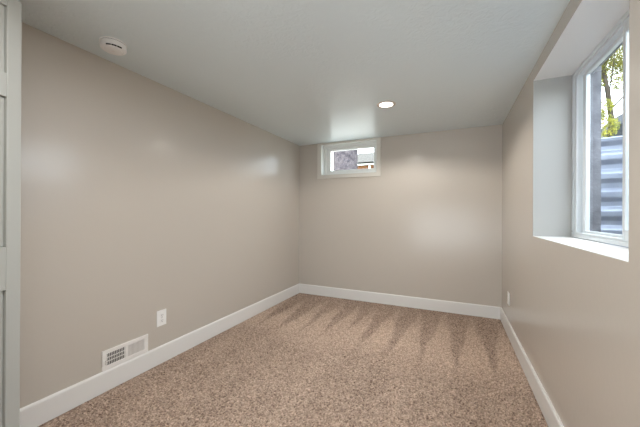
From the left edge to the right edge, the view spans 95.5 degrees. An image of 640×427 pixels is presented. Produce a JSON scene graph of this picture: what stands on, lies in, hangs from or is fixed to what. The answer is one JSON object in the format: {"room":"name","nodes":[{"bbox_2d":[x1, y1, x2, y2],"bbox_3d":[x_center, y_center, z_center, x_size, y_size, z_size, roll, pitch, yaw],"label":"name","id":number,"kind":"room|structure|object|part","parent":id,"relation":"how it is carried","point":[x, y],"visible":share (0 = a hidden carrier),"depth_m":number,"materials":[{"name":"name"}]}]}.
{"room":"basement bedroom","nodes":[
{"label":"basement bedroom","id":0,"kind":"room"},
{"bbox_2d":[20,22,299,407],"bbox_3d":[-1.196,0.047,2.785,0.200,2.420,4.290,0,0,25],"label":"wall","id":1,"kind":"structure","parent":0,"point":[141,197],"depth_m":2.12,"materials":[{"name":"beige paint"}]},
{"bbox_2d":[102,334,147,371],"bbox_3d":[-1.392,0.997,2.099,0.019,0.136,0.324,0,0,25],"label":"air vent","id":2,"kind":"object","parent":1,"relation":"in","point":[121,353],"visible":1,"depth_m":2.08,"materials":[{"name":"white metal"}]},
{"bbox_2d":[20,283,299,426],"bbox_3d":[-1.129,1.138,2.680,0.015,0.140,3.920,0,0,25],"label":"baseboard","id":3,"kind":"structure","parent":1,"relation":"attached to","point":[35,414],"depth_m":2.12,"materials":[{"name":"white paint"}]},
{"bbox_2d":[157,309,165,326],"bbox_3d":[-1.281,0.844,2.354,0.009,0.127,0.084,0,0,25],"label":"wall outlet","id":4,"kind":"object","parent":1,"relation":"attached to","point":[161,315],"visible":1,"depth_m":2.35,"materials":[{"name":"white plastic"}]},
{"bbox_2d":[38,293,547,426],"bbox_3d":[0.056,1.214,2.094,2.659,0.022,4.000,0,0,25],"label":"floor","id":5,"kind":"structure","parent":0,"point":[305,360],"depth_m":2.15,"materials":[{"name":"brown carpet"}]},
{"bbox_2d":[17,0,569,145],"bbox_3d":[-0.294,-1.101,1.189,3.159,0.120,6.450,0,0,25],"label":"ceiling","id":6,"kind":"structure","parent":0,"point":[300,72],"depth_m":1.88,"materials":[{"name":"white paint"}]},
{"bbox_2d":[99,36,126,55],"bbox_3d":[-1.264,-1.017,1.780,0.140,0.054,0.140,0,0,-41],"label":"smoke detector","id":7,"kind":"object","parent":6,"relation":"attached to","point":[111,45],"visible":1,"depth_m":1.75,"materials":[{"name":"white plastic"}]},
{"bbox_3d":[-1.264,-1.040,1.780,0.140,0.008,0.140,0,0,-41],"label":"mounting plate","id":8,"kind":"part","parent":7,"relation":"part of","materials":[{"name":"white plastic"}]},
{"bbox_2d":[377,101,395,107],"bbox_3d":[0.627,-1.032,2.758,0.176,0.006,0.176,0,0,25],"label":"recessed light","id":9,"kind":"object","parent":6,"relation":"in","point":[384,104],"visible":1,"depth_m":2.75,"materials":[{"name":"beige"}]},
{"bbox_2d":[379,102,392,106],"bbox_3d":[0.627,-1.032,2.758,0.124,0.004,0.124,0,0,21],"label":"diffuser","id":10,"kind":"object","parent":9,"relation":"attached to","point":[381,104],"depth_m":2.75,"materials":[{"name":"white plastic"}]},
{"bbox_2d":[299,125,501,312],"bbox_3d":[0.917,0.067,3.969,2.659,2.400,0.120,0,0,25],"label":"wall","id":11,"kind":"structure","parent":0,"point":[429,226],"depth_m":3.75,"materials":[{"name":"beige paint"}]},
{"bbox_2d":[317,137,380,178],"bbox_3d":[0.426,-0.772,4.210,0.946,0.524,0.174,0,0,25],"label":"window","id":12,"kind":"structure","parent":11,"relation":"in","point":[324,150],"depth_m":4.22,"materials":[{"name":"white plastic"}]},
{"bbox_3d":[0.449,-0.795,4.254,0.824,0.452,0.075,0,0,25],"label":"frame","id":13,"kind":"part","parent":12,"relation":"part of","materials":[{"name":"white plastic"}]},
{"bbox_3d":[0.450,-0.784,4.253,0.770,0.384,0.045,0,0,25],"label":"sash","id":14,"kind":"part","parent":12,"relation":"part of","materials":[{"name":"white plastic"}]},
{"bbox_2d":[299,284,499,318],"bbox_3d":[0.885,1.147,3.906,2.629,0.140,0.015,0,0,25],"label":"baseboard","id":15,"kind":"structure","parent":11,"relation":"attached to","point":[478,310],"depth_m":3.79,"materials":[{"name":"white paint"}]},
{"bbox_2d":[502,0,639,426],"bbox_3d":[1.412,0.057,1.593,0.217,2.420,4.290,0,0,25],"label":"wall","id":16,"kind":"structure","parent":0,"point":[574,313],"depth_m":1.62,"materials":[{"name":"beige paint"}]},
{"bbox_2d":[500,307,563,426],"bbox_3d":[1.275,1.147,1.581,0.015,0.140,3.920,0,0,25],"label":"baseboard","id":17,"kind":"structure","parent":16,"relation":"attached to","point":[552,419],"depth_m":1.99,"materials":[{"name":"white paint"}]},
{"bbox_2d":[534,0,628,80],"bbox_3d":[1.352,-0.938,1.451,0.216,0.002,1.231,0,0,25],"label":"trim","id":18,"kind":"structure","parent":16,"relation":"attached to","point":[592,20],"depth_m":1.53,"materials":[{"name":"white paint"}]},
{"bbox_2d":[534,236,628,261],"bbox_3d":[1.347,0.158,1.450,0.218,0.002,1.231,0,0,25],"label":"window sill","id":19,"kind":"structure","parent":16,"relation":"attached to","point":[613,251],"depth_m":1.38,"materials":[{"name":"white paint"}]},
{"bbox_2d":[571,10,628,246],"bbox_3d":[1.470,-0.390,1.396,0.060,1.089,1.231,0,0,25],"label":"window","id":20,"kind":"structure","parent":16,"relation":"in","point":[580,185],"depth_m":1.83,"materials":[{"name":"white plastic"}]},
{"bbox_3d":[1.590,-0.386,1.618,0.023,1.039,0.577,0,0,25],"label":"fixed sash","id":21,"kind":"part","parent":20,"relation":"part of","materials":[{"name":"white plastic"}]},
{"bbox_3d":[1.333,-0.387,1.123,0.026,1.027,0.562,0,0,25],"label":"sliding sash","id":22,"kind":"part","parent":20,"relation":"part of","materials":[{"name":"white plastic"}]},
{"bbox_2d":[574,41,622,242],"bbox_3d":[1.553,0.067,1.430,0.174,2.900,4.670,0,0,25],"label":"wall","id":23,"kind":"structure","parent":0,"point":[595,76],"depth_m":1.97,"materials":[{"name":"concrete"}]},
{"bbox_2d":[601,136,628,247],"bbox_3d":[1.978,-0.118,1.153,0.828,0.877,2.000,0,0,25],"label":"window well","id":24,"kind":"object","parent":23,"relation":"attached to","point":[611,147],"visible":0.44,"depth_m":2.11,"materials":[{"name":"metal"}]},
{"bbox_3d":[-1.449,0.079,0.608,1.150,2.250,0.120,0,0,25],"label":"wall","id":25,"kind":"structure","parent":0,"visible":0},
{"bbox_2d":[0,0,21,426],"bbox_3d":[-1.438,0.115,1.014,0.034,2.155,0.645,0,0,10],"label":"door","id":26,"kind":"structure","parent":25,"relation":"in","point":[10,10],"depth_m":1.29,"materials":[{"name":"grey paint"}]},
{"bbox_3d":[-1.414,0.670,1.166,0.026,0.669,0.228,0,0,10],"label":"panel","id":27,"kind":"part","parent":26,"relation":"part of","materials":[{"name":"grey paint"}]},
{"bbox_3d":[-1.411,-0.182,1.166,0.026,0.658,0.228,0,0,10],"label":"panel","id":28,"kind":"part","parent":26,"relation":"part of","materials":[{"name":"grey paint"}]},
{"bbox_3d":[-1.408,-0.763,1.167,0.026,0.294,0.228,0,0,10],"label":"panel","id":29,"kind":"part","parent":26,"relation":"part of","materials":[{"name":"grey paint"}]},
{"label":"outside","id":30,"kind":"structure","parent":0,"visible":0},
{"label":"ground","id":31,"kind":"structure","parent":30,"visible":0},
{"bbox_2d":[333,149,357,170],"bbox_3d":[0.692,-3.861,7.428,4.794,7.161,3.413,0,0,25],"label":"trunk","id":32,"kind":"object","parent":31,"relation":"on","point":[348,159],"visible":0.02,"depth_m":7.08,"materials":[{"name":"grey plant"}]},
{"bbox_2d":[358,152,373,168],"bbox_3d":[7.358,-2.441,20.032,9.900,4.200,6.920,0,0,25],"label":"brick house","id":33,"kind":"structure","parent":31,"relation":"on","point":[365,160],"depth_m":19.34,"materials":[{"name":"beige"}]},
{"bbox_2d":[601,44,622,137],"bbox_3d":[6.533,-2.708,6.575,1.479,4.702,1.432,0,0,-21],"label":"leafy tree","id":34,"kind":"object","parent":31,"relation":"on","point":[612,64],"visible":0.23,"depth_m":6.53,"materials":[{"name":"green plant"}]},
{"bbox_2d":[601,113,622,137],"bbox_3d":[8.529,-1.597,8.097,1.740,2.520,2.070,0,0,25],"label":"garden shed","id":35,"kind":"object","parent":31,"relation":"on","point":[620,131],"visible":0.02,"depth_m":7.47,"materials":[{"name":"grey"}]}
]}

